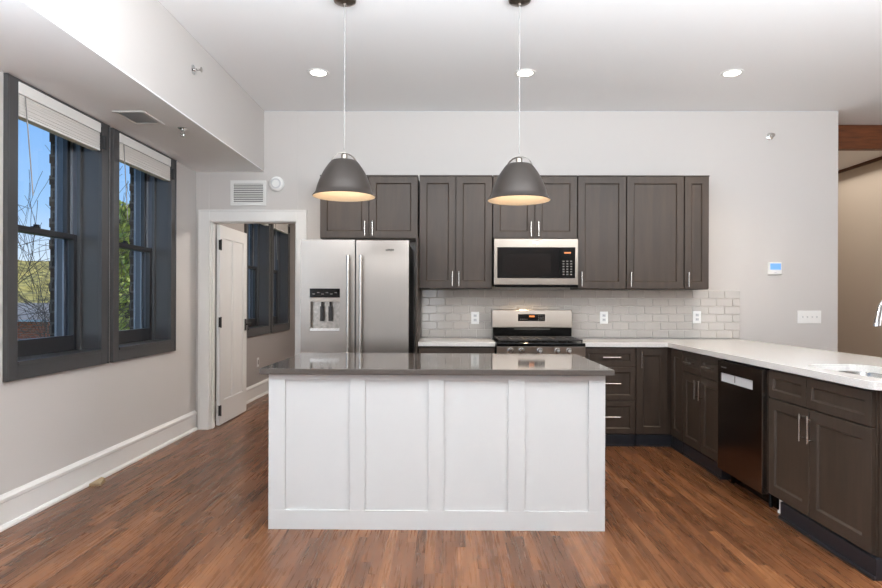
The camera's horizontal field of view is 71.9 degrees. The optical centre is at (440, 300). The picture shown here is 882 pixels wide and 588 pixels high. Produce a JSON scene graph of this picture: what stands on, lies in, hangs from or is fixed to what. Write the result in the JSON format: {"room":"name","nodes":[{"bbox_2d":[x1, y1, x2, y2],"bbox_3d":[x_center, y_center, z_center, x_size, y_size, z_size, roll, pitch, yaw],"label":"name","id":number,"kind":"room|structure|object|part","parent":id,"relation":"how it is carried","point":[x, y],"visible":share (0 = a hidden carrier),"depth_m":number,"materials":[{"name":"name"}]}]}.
{"room":"kitchen","nodes":[
{"label":"kitchen","id":0,"kind":"room"},
{"bbox_2d":[49,133,133,336],"bbox_3d":[-2.691,2.069,3.375,0.220,8.400,14.100,0,0,1],"label":"wall","id":1,"kind":"structure","parent":0,"point":[51,136],"depth_m":4.33,"materials":[{"name":"brown brick"}]},
{"bbox_2d":[0,0,263,171],"bbox_3d":[-2.121,-1.274,1.208,0.673,0.010,9.576,0,0,1],"label":"ceiling","id":2,"kind":"structure","parent":0,"point":[35,49],"depth_m":3.61,"materials":[{"name":"white paint"}]},
{"bbox_2d":[112,111,163,123],"bbox_3d":[-2.095,-1.266,4.220,0.215,0.005,0.300,0,0,1],"label":"ceiling vent","id":3,"kind":"object","parent":2,"relation":"in","point":[135,117],"visible":1,"depth_m":4.21,"materials":[{"name":"white metal"}]},
{"bbox_2d":[177,127,186,136],"bbox_3d":[-1.900,-1.237,4.468,0.068,0.060,0.068,0,0,1],"label":"sprinkler","id":4,"kind":"object","parent":2,"relation":"attached to","point":[182,129],"visible":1,"depth_m":4.46,"materials":[{"name":"silver metal"}]},
{"bbox_2d":[25,0,263,169],"bbox_3d":[-2.121,-1.649,1.208,0.671,0.736,9.576,0,0,1],"label":"wall","id":5,"kind":"structure","parent":0,"point":[142,38],"depth_m":3.92,"materials":[{"name":"grey paint"}]},
{"bbox_2d":[191,65,202,74],"bbox_3d":[-1.724,-1.633,4.303,0.060,0.068,0.068,0,0,1],"label":"sprinkler","id":6,"kind":"object","parent":5,"relation":"attached to","point":[193,69],"visible":1,"depth_m":4.29,"materials":[{"name":"silver metal"}]},
{"bbox_2d":[0,71,294,494],"bbox_3d":[-2.506,-0.349,3.373,0.130,3.238,14.100,0,0,1],"label":"wall","id":7,"kind":"structure","parent":0,"point":[49,423],"depth_m":4.53,"materials":[{"name":"grey paint"}]},
{"bbox_2d":[2,73,109,381],"bbox_3d":[-2.596,-0.407,3.900,0.380,1.723,1.024,0,0,1],"label":"window","id":8,"kind":"structure","parent":7,"relation":"in","point":[81,234],"depth_m":4.29,"materials":[{"name":"grey paint"}]},
{"bbox_3d":[-2.644,-0.826,3.901,0.037,0.796,0.830,0,0,1],"label":"sash","id":9,"kind":"part","parent":8,"relation":"part of","materials":[{"name":"grey paint"}]},
{"bbox_3d":[-2.679,0.370,3.901,0.220,0.038,0.842,0,0,1],"label":"sill","id":10,"kind":"part","parent":8,"relation":"part of","materials":[{"name":"grey paint"}]},
{"bbox_3d":[-2.600,-0.058,3.900,0.038,0.812,0.830,0,0,1],"label":"sash","id":11,"kind":"part","parent":8,"relation":"part of","materials":[{"name":"grey paint"}]},
{"bbox_2d":[18,82,106,195],"bbox_3d":[-2.420,-0.932,3.904,0.094,0.640,0.856,0,0,1],"label":"window blind","id":12,"kind":"object","parent":8,"relation":"attached to","point":[35,108],"visible":0.8,"depth_m":3.81,"materials":[{"name":"white"}]},
{"bbox_3d":[-2.436,-1.063,3.887,0.055,0.015,0.814,0,0,1],"label":"rail","id":13,"kind":"part","parent":12,"relation":"part of","materials":[{"name":"white plastic"}]},
{"bbox_2d":[0,410,197,531],"bbox_3d":[-2.449,1.175,1.198,0.034,0.190,9.552,0,0,1],"label":"baseboard","id":14,"kind":"structure","parent":7,"relation":"attached to","point":[18,504],"depth_m":4.12,"materials":[{"name":"white paint"}]},
{"bbox_2d":[109,128,176,361],"bbox_3d":[-2.586,-0.407,4.982,0.380,1.723,1.040,0,0,1],"label":"window","id":15,"kind":"structure","parent":7,"relation":"in","point":[153,332],"depth_m":5.41,"materials":[{"name":"grey paint"}]},
{"bbox_3d":[-2.634,-0.826,4.982,0.037,0.796,0.846,0,0,1],"label":"sash","id":16,"kind":"part","parent":15,"relation":"part of","materials":[{"name":"grey paint"}]},
{"bbox_3d":[-2.590,-0.058,4.982,0.038,0.812,0.846,0,0,1],"label":"sash","id":17,"kind":"part","parent":15,"relation":"part of","materials":[{"name":"grey paint"}]},
{"bbox_2d":[119,133,174,219],"bbox_3d":[-2.410,-0.932,4.985,0.094,0.640,0.872,0,0,1],"label":"window blind","id":18,"kind":"object","parent":15,"relation":"attached to","point":[133,154],"visible":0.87,"depth_m":4.91,"materials":[{"name":"white"}]},
{"bbox_3d":[-2.426,-1.063,4.969,0.055,0.015,0.830,0,0,1],"label":"rail","id":19,"kind":"part","parent":18,"relation":"part of","materials":[{"name":"white"}]},
{"bbox_2d":[215,378,268,420],"bbox_3d":[-2.384,1.175,8.223,0.034,0.190,4.199,0,0,1],"label":"baseboard","id":20,"kind":"structure","parent":7,"relation":"attached to","point":[253,392],"depth_m":7.87,"materials":[{"name":"white paint"}]},
{"bbox_2d":[244,224,270,336],"bbox_3d":[-2.559,-0.408,7.949,0.380,1.725,1.050,0,0,1],"label":"window","id":21,"kind":"structure","parent":7,"relation":"in","point":[258,235],"depth_m":8.38,"materials":[{"name":"grey paint"}]},
{"bbox_3d":[-2.607,-0.826,7.949,0.037,0.796,0.856,0,0,1],"label":"sash","id":22,"kind":"part","parent":21,"relation":"part of","materials":[{"name":"grey paint"}]},
{"bbox_3d":[-2.563,-0.057,7.949,0.038,0.812,0.856,0,0,1],"label":"sash","id":23,"kind":"part","parent":21,"relation":"part of","materials":[{"name":"grey paint"}]},
{"bbox_2d":[271,224,289,332],"bbox_3d":[-2.549,-0.408,9.009,0.380,1.725,0.970,0,0,1],"label":"window","id":24,"kind":"structure","parent":7,"relation":"in","point":[280,268],"depth_m":9.40,"materials":[{"name":"grey paint"}]},
{"bbox_3d":[-2.553,-0.057,9.009,0.038,0.812,0.776,0,0,1],"label":"sash","id":25,"kind":"part","parent":24,"relation":"part of","materials":[{"name":"grey paint"}]},
{"bbox_2d":[274,224,289,259],"bbox_3d":[-2.373,-0.900,9.012,0.094,0.640,0.802,0,0,1],"label":"window blind","id":26,"kind":"object","parent":24,"relation":"attached to","point":[283,228],"visible":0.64,"depth_m":9.04,"materials":[{"name":"white"}]},
{"bbox_3d":[-2.389,-1.031,8.995,0.055,0.015,0.760,0,0,1],"label":"rail","id":27,"kind":"part","parent":26,"relation":"part of","materials":[{"name":"white"}]},
{"bbox_2d":[0,393,881,587],"bbox_3d":[1.580,1.343,3.336,8.353,0.120,14.200,0,0,1],"label":"floor","id":28,"kind":"structure","parent":0,"point":[192,512],"depth_m":3.21,"materials":[{"name":"brown wood"}]},
{"bbox_2d":[89,477,104,485],"bbox_3d":[-2.364,1.259,4.227,0.075,0.022,0.150,0,0,1],"label":"wood offcut","id":29,"kind":"object","parent":28,"relation":"on","point":[101,480],"visible":1,"depth_m":4.18,"materials":[{"name":"beige wood"}]},
{"bbox_2d":[300,240,413,353],"bbox_3d":[-0.726,0.382,5.502,0.914,1.787,0.890,0,0,1],"label":"refrigerator","id":30,"kind":"object","parent":28,"relation":"on","point":[357,295],"visible":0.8,"depth_m":5.13,"materials":[{"name":"silver metal"}]},
{"bbox_3d":[-0.980,-0.063,5.155,0.255,0.075,0.058,0,0,1],"label":"control panel","id":31,"kind":"part","parent":30,"relation":"part of","materials":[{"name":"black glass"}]},
{"bbox_3d":[-0.956,0.016,5.164,0.457,1.057,0.070,0,0,1],"label":"door","id":32,"kind":"part","parent":30,"relation":"part of","materials":[{"name":"silver metal"}]},
{"bbox_3d":[-0.778,0.056,5.092,0.032,0.868,0.070,0,0,1],"label":"handle","id":33,"kind":"part","parent":30,"relation":"part of","materials":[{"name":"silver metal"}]},
{"bbox_3d":[-0.672,0.056,5.091,0.032,0.868,0.070,0,0,1],"label":"handle","id":34,"kind":"part","parent":30,"relation":"part of","materials":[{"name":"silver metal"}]},
{"bbox_3d":[-0.496,0.018,5.160,0.451,1.057,0.070,0,0,1],"label":"door","id":35,"kind":"part","parent":30,"relation":"part of","materials":[{"name":"silver metal"}]},
{"bbox_2d":[415,235,420,352],"bbox_3d":[-0.212,0.354,5.635,0.018,1.846,0.665,0,0,1],"label":"panel","id":36,"kind":"object","parent":28,"relation":"on","point":[417,289],"visible":0.44,"depth_m":5.30,"materials":[{"name":"brown wood"}]},
{"bbox_2d":[268,374,604,530],"bbox_3d":[-0.021,0.845,3.866,1.872,0.866,0.971,0,0,1],"label":"kitchen island","id":37,"kind":"object","parent":28,"relation":"on","point":[347,452],"visible":0.77,"depth_m":3.39,"materials":[{"name":"white paint"}]},
{"bbox_3d":[-0.689,0.804,3.398,0.360,0.726,0.004,0,0,1],"label":"recessed panel","id":38,"kind":"part","parent":37,"relation":"part of","materials":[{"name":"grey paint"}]},
{"bbox_3d":[-0.247,0.806,3.394,0.351,0.726,0.004,0,0,1],"label":"recessed panel","id":39,"kind":"part","parent":37,"relation":"part of","materials":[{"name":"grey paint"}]},
{"bbox_2d":[259,353,614,375],"bbox_3d":[-0.021,0.396,3.862,1.960,0.032,1.027,0,0,1],"label":"island countertop","id":40,"kind":"structure","parent":37,"relation":"on","point":[303,363],"depth_m":3.57,"materials":[{"name":"grey stone"}]},
{"bbox_3d":[0.195,0.807,3.390,0.356,0.726,0.004,0,0,1],"label":"recessed panel","id":41,"kind":"part","parent":37,"relation":"part of","materials":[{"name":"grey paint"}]},
{"bbox_3d":[0.641,0.809,3.386,0.353,0.726,0.004,0,0,1],"label":"recessed panel","id":42,"kind":"part","parent":37,"relation":"part of","materials":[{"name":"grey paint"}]},
{"bbox_2d":[419,346,494,352],"bbox_3d":[0.140,0.842,5.638,0.672,0.873,0.643,0,0,1],"label":"base cabinet","id":43,"kind":"object","parent":28,"relation":"on","point":[422,349],"visible":0.07,"depth_m":5.36,"materials":[{"name":"brown wood"}]},
{"bbox_2d":[418,337,494,346],"bbox_3d":[0.140,0.384,5.649,0.678,0.039,0.630,0,0,1],"label":"countertop","id":44,"kind":"structure","parent":43,"relation":"on","point":[424,341],"depth_m":5.34,"materials":[{"name":"white stone"}]},
{"bbox_2d":[491,309,584,357],"bbox_3d":[0.863,0.685,5.558,0.761,1.192,0.791,0,0,1],"label":"gas range","id":45,"kind":"object","parent":28,"relation":"on","point":[517,331],"visible":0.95,"depth_m":5.77,"materials":[{"name":"silver metal"}]},
{"bbox_3d":[0.693,0.432,5.207,0.052,0.052,0.044,0,0,1],"label":"knob","id":46,"kind":"part","parent":45,"relation":"part of","materials":[{"name":"silver metal"}]},
{"bbox_3d":[0.860,0.163,5.778,0.255,0.065,0.013,0,0,1],"label":"display panel","id":47,"kind":"part","parent":45,"relation":"part of","materials":[{"name":"black glass"}]},
{"bbox_2d":[492,338,584,346],"bbox_3d":[0.864,0.382,5.545,0.759,0.030,0.647,0,0,1],"label":"cooktop","id":48,"kind":"object","parent":45,"relation":"in","point":[501,342],"depth_m":5.25,"materials":[{"name":"black metal"}]},
{"bbox_3d":[0.861,0.440,5.242,0.761,0.082,0.030,0,0,1],"label":"panel","id":49,"kind":"part","parent":45,"relation":"part of","materials":[{"name":"silver metal"}]},
{"bbox_3d":[1.101,0.434,5.203,0.052,0.052,0.044,0,0,1],"label":"knob","id":50,"kind":"part","parent":45,"relation":"part of","materials":[{"name":"silver metal"}]},
{"bbox_2d":[585,347,635,446],"bbox_3d":[1.482,0.847,5.626,0.460,0.873,0.643,0,0,1],"label":"base cabinet","id":51,"kind":"object","parent":28,"relation":"on","point":[619,388],"visible":0.58,"depth_m":5.35,"materials":[{"name":"brown wood"}]},
{"bbox_3d":[1.481,0.501,5.352,0.456,0.160,0.020,0,0,1],"label":"drawer","id":52,"kind":"part","parent":51,"relation":"part of","materials":[{"name":"brown wood"}]},
{"bbox_3d":[1.479,1.028,5.352,0.456,0.287,0.020,0,0,1],"label":"drawer","id":53,"kind":"part","parent":51,"relation":"part of","materials":[{"name":"brown wood"}]},
{"bbox_3d":[1.480,0.733,5.352,0.456,0.291,0.020,0,0,1],"label":"drawer","id":54,"kind":"part","parent":51,"relation":"part of","materials":[{"name":"brown wood"}]},
{"bbox_2d":[579,338,881,390],"bbox_3d":[2.064,0.390,4.346,1.649,0.039,3.200,0,0,1],"label":"countertop","id":55,"kind":"structure","parent":51,"relation":"on","point":[826,365],"depth_m":4.12,"materials":[{"name":"white stone"}]},
{"bbox_2d":[840,371,881,377],"bbox_3d":[2.268,0.520,3.189,0.414,0.216,0.744,0,0,1],"label":"sink","id":56,"kind":"object","parent":55,"relation":"in","point":[869,374],"visible":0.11,"depth_m":3.49,"materials":[{"name":"grey metal"}]},
{"bbox_2d":[873,301,881,326],"bbox_3d":[2.434,0.161,3.294,0.247,0.422,0.152,0,0,1],"label":"kitchen faucet","id":57,"kind":"object","parent":55,"relation":"on","point":[877,322],"visible":1,"depth_m":3.24,"materials":[{"name":"silver metal"}]},
{"bbox_2d":[634,347,672,446],"bbox_3d":[2.164,0.849,5.620,0.897,0.873,0.643,0,0,1],"label":"base cabinet","id":58,"kind":"object","parent":28,"relation":"on","point":[653,364],"visible":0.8,"depth_m":5.35,"materials":[{"name":"brown wood"}]},
{"bbox_3d":[1.755,0.519,5.321,0.012,0.145,0.038,0,0,1],"label":"handle","id":59,"kind":"part","parent":58,"relation":"part of","materials":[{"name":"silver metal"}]},
{"bbox_2d":[670,348,684,454],"bbox_3d":[2.310,0.849,5.192,0.602,0.873,0.277,0,0,1],"label":"base cabinet","id":60,"kind":"object","parent":28,"relation":"on","point":[677,443],"visible":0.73,"depth_m":5.20,"materials":[{"name":"brown wood"}]},
{"bbox_2d":[683,351,730,479],"bbox_3d":[2.287,0.849,4.701,0.638,0.873,0.698,0,0,1],"label":"base cabinet","id":61,"kind":"object","parent":28,"relation":"on","point":[700,376],"visible":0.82,"depth_m":4.68,"materials":[{"name":"brown wood"}]},
{"bbox_3d":[2.018,0.503,4.878,0.020,0.160,0.345,0,0,1],"label":"drawer","id":62,"kind":"part","parent":61,"relation":"part of","materials":[{"name":"brown wood"}]},
{"bbox_3d":[2.017,0.882,4.878,0.020,0.582,0.345,0,0,1],"label":"door","id":63,"kind":"part","parent":61,"relation":"part of","materials":[{"name":"brown wood"}]},
{"bbox_3d":[1.988,0.695,4.742,0.038,0.150,0.012,0,0,1],"label":"handle","id":64,"kind":"part","parent":61,"relation":"part of","materials":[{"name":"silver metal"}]},
{"bbox_3d":[2.014,0.882,4.528,0.020,0.582,0.343,0,0,1],"label":"door","id":65,"kind":"part","parent":61,"relation":"part of","materials":[{"name":"brown wood"}]},
{"bbox_3d":[2.015,0.503,4.528,0.020,0.160,0.343,0,0,1],"label":"drawer","id":66,"kind":"part","parent":61,"relation":"part of","materials":[{"name":"brown wood"}]},
{"bbox_2d":[718,359,778,508],"bbox_3d":[2.278,0.852,4.042,0.603,0.868,0.606,0,0,1],"label":"dishwasher","id":67,"kind":"object","parent":28,"relation":"on","point":[743,389],"visible":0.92,"depth_m":3.96,"materials":[{"name":"black metal"}]},
{"bbox_3d":[2.002,0.539,4.082,0.034,0.060,0.450,0,0,1],"label":"pocket handle","id":68,"kind":"part","parent":67,"relation":"part of","materials":[{"name":"grey plastic"}]},
{"bbox_2d":[724,359,769,492],"bbox_3d":[2.300,0.802,4.043,0.560,0.768,0.596,0,0,1],"label":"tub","id":69,"kind":"object","parent":67,"relation":"in","point":[767,396],"depth_m":3.74,"materials":[{"name":"black metal"}]},
{"bbox_2d":[769,369,881,580],"bbox_3d":[2.291,0.849,3.243,0.672,0.873,0.928,0,0,1],"label":"base cabinet","id":70,"kind":"object","parent":28,"relation":"on","point":[825,437],"visible":0.85,"depth_m":3.12,"materials":[{"name":"brown wood"}]},
{"bbox_3d":[2.006,0.504,3.515,0.020,0.162,0.381,0,0,1],"label":"false drawer","id":71,"kind":"part","parent":70,"relation":"part of","materials":[{"name":"brown wood"}]},
{"bbox_3d":[2.004,0.883,3.500,0.020,0.580,0.411,0,0,1],"label":"door","id":72,"kind":"part","parent":70,"relation":"part of","materials":[{"name":"brown wood"}]},
{"bbox_3d":[1.975,0.695,3.330,0.038,0.150,0.012,0,0,1],"label":"handle","id":73,"kind":"part","parent":70,"relation":"part of","materials":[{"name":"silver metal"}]},
{"bbox_3d":[1.974,0.695,3.255,0.038,0.150,0.012,0,0,1],"label":"handle","id":74,"kind":"part","parent":70,"relation":"part of","materials":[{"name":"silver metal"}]},
{"bbox_3d":[2.002,0.504,3.064,0.020,0.162,0.509,0,0,1],"label":"false drawer","id":75,"kind":"part","parent":70,"relation":"part of","materials":[{"name":"brown wood"}]},
{"bbox_3d":[2.000,0.883,3.049,0.020,0.580,0.479,0,0,1],"label":"door","id":76,"kind":"part","parent":70,"relation":"part of","materials":[{"name":"brown wood"}]},
{"bbox_3d":[2.321,0.798,2.789,0.604,0.771,0.020,0,0,1],"label":"panel","id":77,"kind":"part","parent":70,"relation":"part of","materials":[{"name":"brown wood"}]},
{"bbox_2d":[196,111,837,427],"bbox_3d":[0.731,-0.288,6.029,6.295,3.138,0.120,0,0,1],"label":"wall","id":78,"kind":"structure","parent":0,"point":[775,199],"depth_m":5.95,"materials":[{"name":"grey paint"}]},
{"bbox_2d":[216,225,251,424],"bbox_3d":[-2.209,0.248,6.533,0.105,2.025,0.847,0,0,1],"label":"door","id":79,"kind":"structure","parent":78,"relation":"in","point":[231,297],"depth_m":6.47,"materials":[{"name":"white paint"}]},
{"bbox_3d":[-2.188,0.276,6.906,0.070,0.130,0.052,0,0,1],"label":"knob","id":80,"kind":"part","parent":79,"relation":"part of","materials":[{"name":"black metal"}]},
{"bbox_2d":[230,180,265,205],"bbox_3d":[-1.897,-1.057,5.988,0.352,0.247,0.012,0,0,1],"label":"air vent","id":81,"kind":"object","parent":78,"relation":"in","point":[242,192],"visible":1,"depth_m":5.99,"materials":[{"name":"white metal"}]},
{"bbox_2d":[198,210,306,429],"bbox_3d":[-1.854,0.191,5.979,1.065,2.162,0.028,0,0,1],"label":"trim","id":82,"kind":"structure","parent":78,"relation":"attached to","point":[204,216],"depth_m":5.97,"materials":[{"name":"white paint"}]},
{"bbox_2d":[269,176,283,190],"bbox_3d":[-1.617,-1.145,5.969,0.148,0.148,0.044,0,0,1],"label":"smoke detector","id":83,"kind":"object","parent":78,"relation":"attached to","point":[276,183],"visible":1,"depth_m":5.95,"materials":[{"name":"white plastic"}]},
{"bbox_2d":[320,175,419,241],"bbox_3d":[-0.667,-0.868,5.787,0.908,0.587,0.386,0,0,1],"label":"upper cabinet","id":84,"kind":"object","parent":78,"relation":"attached to","point":[394,212],"visible":0.86,"depth_m":5.64,"materials":[{"name":"brown wood"}]},
{"bbox_3d":[-0.895,-0.865,5.644,0.450,0.569,0.020,0,0,1],"label":"door","id":85,"kind":"part","parent":84,"relation":"part of","materials":[{"name":"brown wood"}]},
{"bbox_3d":[-0.440,-0.864,5.639,0.448,0.569,0.020,0,0,1],"label":"door","id":86,"kind":"part","parent":84,"relation":"part of","materials":[{"name":"brown wood"}]},
{"bbox_2d":[419,175,491,288],"bbox_3d":[0.139,-0.634,5.780,0.673,1.049,0.386,0,0,1],"label":"upper cabinet","id":87,"kind":"object","parent":78,"relation":"attached to","point":[456,211],"visible":0.96,"depth_m":5.63,"materials":[{"name":"brown wood"}]},
{"bbox_3d":[-0.032,-0.631,5.636,0.330,1.031,0.020,0,0,1],"label":"door","id":88,"kind":"part","parent":87,"relation":"part of","materials":[{"name":"brown wood"}]},
{"bbox_3d":[0.305,-0.630,5.632,0.333,1.031,0.020,0,0,1],"label":"door","id":89,"kind":"part","parent":87,"relation":"part of","materials":[{"name":"brown wood"}]},
{"bbox_2d":[492,175,577,240],"bbox_3d":[0.871,-0.863,5.773,0.778,0.587,0.386,0,0,1],"label":"upper cabinet","id":90,"kind":"object","parent":78,"relation":"attached to","point":[556,218],"visible":0.8,"depth_m":5.62,"materials":[{"name":"brown wood"}]},
{"bbox_3d":[0.673,-0.860,5.629,0.381,0.569,0.020,0,0,1],"label":"door","id":91,"kind":"part","parent":90,"relation":"part of","materials":[{"name":"brown wood"}]},
{"bbox_2d":[492,239,577,287],"bbox_3d":[0.869,-0.341,5.750,0.766,0.443,0.412,0,0,1],"label":"microwave","id":92,"kind":"object","parent":90,"relation":"attached to","point":[515,262],"visible":1,"depth_m":5.55,"materials":[{"name":"silver metal"}]},
{"bbox_3d":[0.797,-0.344,5.565,0.565,0.281,0.024,0,0,1],"label":"door","id":93,"kind":"part","parent":92,"relation":"part of","materials":[{"name":"black glass"}]},
{"bbox_3d":[1.153,-0.343,5.562,0.142,0.281,0.024,0,0,1],"label":"control panel","id":94,"kind":"part","parent":92,"relation":"part of","materials":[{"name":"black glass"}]},
{"bbox_3d":[1.063,-0.859,5.625,0.387,0.569,0.020,0,0,1],"label":"door","id":95,"kind":"part","parent":90,"relation":"part of","materials":[{"name":"brown wood"}]},
{"bbox_2d":[421,290,739,337],"bbox_3d":[1.363,0.132,5.959,3.118,0.467,0.009,0,0,1],"label":"tile backsplash","id":96,"kind":"structure","parent":78,"relation":"attached to","point":[444,313],"depth_m":5.95,"materials":[{"name":"white tile"}]},
{"bbox_2d":[471,312,478,323],"bbox_3d":[0.334,0.171,5.959,0.078,0.120,0.008,0,0,1],"label":"wall outlet","id":97,"kind":"object","parent":96,"relation":"attached to","point":[474,315],"visible":1,"depth_m":5.96,"materials":[{"name":"white plastic"}]},
{"bbox_2d":[600,312,607,323],"bbox_3d":[1.594,0.169,5.948,0.078,0.120,0.008,0,0,1],"label":"wall outlet","id":98,"kind":"object","parent":96,"relation":"attached to","point":[603,315],"visible":1,"depth_m":5.95,"materials":[{"name":"white plastic"}]},
{"bbox_2d":[693,311,700,322],"bbox_3d":[2.501,0.164,5.939,0.078,0.120,0.008,0,0,1],"label":"wall outlet","id":99,"kind":"object","parent":96,"relation":"attached to","point":[696,314],"visible":1,"depth_m":5.94,"materials":[{"name":"white plastic"}]},
{"bbox_2d":[570,175,625,289],"bbox_3d":[1.487,-0.629,5.767,0.444,1.049,0.386,0,0,1],"label":"upper cabinet","id":100,"kind":"object","parent":78,"relation":"attached to","point":[601,199],"visible":0.94,"depth_m":5.62,"materials":[{"name":"brown wood"}]},
{"bbox_2d":[619,175,683,289],"bbox_3d":[1.978,-0.628,5.763,0.525,1.049,0.386,0,0,1],"label":"upper cabinet","id":101,"kind":"object","parent":78,"relation":"attached to","point":[654,203],"visible":0.91,"depth_m":5.62,"materials":[{"name":"brown wood"}]},
{"bbox_2d":[679,175,709,289],"bbox_3d":[2.359,-0.627,5.759,0.226,1.049,0.386,0,0,1],"label":"upper cabinet","id":102,"kind":"object","parent":78,"relation":"attached to","point":[696,187],"visible":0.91,"depth_m":5.61,"materials":[{"name":"brown wood"}]},
{"bbox_3d":[2.274,-0.192,5.586,0.012,0.135,0.038,0,0,1],"label":"handle","id":103,"kind":"part","parent":102,"relation":"part of","materials":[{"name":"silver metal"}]},
{"bbox_2d":[766,133,774,139],"bbox_3d":[3.215,-1.603,5.916,0.068,0.068,0.060,0,0,1],"label":"sprinkler","id":104,"kind":"object","parent":78,"relation":"attached to","point":[769,136],"visible":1,"depth_m":5.94,"materials":[{"name":"silver metal"}]},
{"bbox_2d":[768,262,781,274],"bbox_3d":[3.256,-0.312,5.932,0.130,0.122,0.028,0,0,1],"label":"thermostat","id":105,"kind":"object","parent":78,"relation":"attached to","point":[774,268],"visible":1,"depth_m":5.92,"materials":[{"name":"white plastic"}]},
{"bbox_2d":[797,311,820,322],"bbox_3d":[3.587,0.162,5.935,0.223,0.108,0.016,0,0,1],"label":"switch plate","id":106,"kind":"object","parent":78,"relation":"attached to","point":[802,316],"visible":1,"depth_m":5.93,"materials":[{"name":"white plastic"}]},
{"bbox_2d":[158,0,881,170],"bbox_3d":[1.972,-1.928,2.782,7.480,0.150,13.000,0,0,1],"label":"ceiling","id":107,"kind":"structure","parent":0,"point":[401,55],"depth_m":4.60,"materials":[{"name":"white paint"}]},
{"bbox_2d":[307,68,328,76],"bbox_3d":[-1.003,-1.859,4.970,0.180,0.006,0.180,0,0,1],"label":"recessed light","id":108,"kind":"object","parent":107,"relation":"in","point":[317,72],"visible":1,"depth_m":4.96,"materials":[{"name":"white plastic"}]},
{"bbox_2d":[312,0,374,201],"bbox_3d":[-0.596,-1.251,3.756,0.386,1.221,0.386,0,0,1],"label":"pendant lamp","id":109,"kind":"object","parent":107,"relation":"hanging from","point":[343,179],"visible":1,"depth_m":3.67,"materials":[{"name":"silver metal"}]},
{"bbox_3d":[-0.598,-0.751,3.756,0.386,0.223,0.386,0,0,1],"label":"lamp shade","id":110,"kind":"part","parent":109,"relation":"part of","materials":[{"name":"grey metal"}]},
{"bbox_3d":[-0.596,-1.375,3.756,0.006,0.894,0.006,0,0,23],"label":"cord","id":111,"kind":"part","parent":109,"relation":"part of","materials":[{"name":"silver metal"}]},
{"bbox_2d":[488,0,550,204],"bbox_3d":[0.483,-1.236,3.746,0.386,1.243,0.386,0,0,1],"label":"pendant lamp","id":112,"kind":"object","parent":107,"relation":"hanging from","point":[519,182],"visible":1,"depth_m":3.65,"materials":[{"name":"silver metal"}]},
{"bbox_3d":[0.481,-0.726,3.746,0.386,0.223,0.386,0,0,1],"label":"lamp shade","id":113,"kind":"part","parent":112,"relation":"part of","materials":[{"name":"grey metal"}]},
{"bbox_3d":[0.483,-1.360,3.746,0.006,0.916,0.006,0,0,-22],"label":"cord","id":114,"kind":"part","parent":112,"relation":"part of","materials":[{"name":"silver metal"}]},
{"bbox_2d":[514,69,535,76],"bbox_3d":[0.686,-1.854,4.964,0.180,0.006,0.180,0,0,1],"label":"recessed light","id":115,"kind":"object","parent":107,"relation":"in","point":[523,72],"visible":0.93,"depth_m":4.96,"materials":[{"name":"white"}]},
{"bbox_2d":[720,69,743,76],"bbox_3d":[2.370,-1.848,4.949,0.180,0.006,0.180,0,0,1],"label":"recessed light","id":116,"kind":"object","parent":107,"relation":"in","point":[732,72],"visible":1,"depth_m":4.95,"materials":[{"name":"white"}]},
{"bbox_2d":[838,125,881,150],"bbox_3d":[4.766,-1.716,6.421,1.754,0.252,0.090,0,0,1],"label":"ceiling beam","id":117,"kind":"structure","parent":107,"relation":"attached to","point":[850,137],"depth_m":6.38,"materials":[{"name":"brown wood"}]},
{"bbox_2d":[838,160,881,356],"bbox_3d":[5.666,-0.272,2.748,0.120,3.138,13.000,0,0,1],"label":"wall","id":118,"kind":"structure","parent":0,"point":[860,188],"depth_m":8.21,"materials":[{"name":"beige paint"}]},
{"bbox_2d":[838,156,881,173],"bbox_3d":[5.645,-1.824,7.998,0.030,0.035,2.300,0,0,1],"label":"trim","id":119,"kind":"structure","parent":118,"relation":"attached to","point":[878,158],"depth_m":8.16,"materials":[{"name":"brown wood"}]},
{"label":"outside","id":120,"kind":"structure","parent":0,"visible":0},
{"bbox_3d":[-129.846,6.050,181.202,257.027,0.400,480.000,0,0,1],"label":"ground","id":121,"kind":"structure","parent":120,"visible":0},
{"bbox_2d":[18,303,49,339],"bbox_3d":[-32.596,3.171,45.252,26.800,6.000,14.900,0,0,1],"label":"brick building","id":122,"kind":"structure","parent":121,"relation":"on","point":[21,335],"depth_m":38.24,"materials":[{"name":"red brick"}]},
{"bbox_2d":[18,145,129,339],"bbox_3d":[-6.609,1.665,13.408,6.805,9.200,10.528,0,0,1],"label":"bare tree","id":123,"kind":"object","parent":121,"relation":"on","point":[42,311],"visible":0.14,"depth_m":10.98,"materials":[{"name":"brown plant"}]},
{"bbox_2d":[18,241,129,337],"bbox_3d":[-10.709,2.274,16.538,7.439,7.951,4.771,0,0,-44],"label":"bare tree","id":124,"kind":"object","parent":121,"relation":"on","point":[39,241],"visible":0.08,"depth_m":16.36,"materials":[{"name":"brown plant"}]},
{"bbox_2d":[119,200,129,329],"bbox_3d":[-12.501,1.134,24.109,3.539,10.212,3.639,0,0,35],"label":"leafy tree","id":125,"kind":"object","parent":121,"relation":"on","point":[127,228],"visible":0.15,"depth_m":23.65,"materials":[{"name":"green plant"}]},
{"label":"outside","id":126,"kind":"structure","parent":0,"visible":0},
{"bbox_2d":[18,260,49,302],"bbox_3d":[-131.168,-12.044,304.220,392.000,35.738,306.000,0,0,1],"label":"wooded hill","id":127,"kind":"structure","parent":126,"point":[27,293],"depth_m":246.15,"materials":[{"name":"green plant"}]}
]}

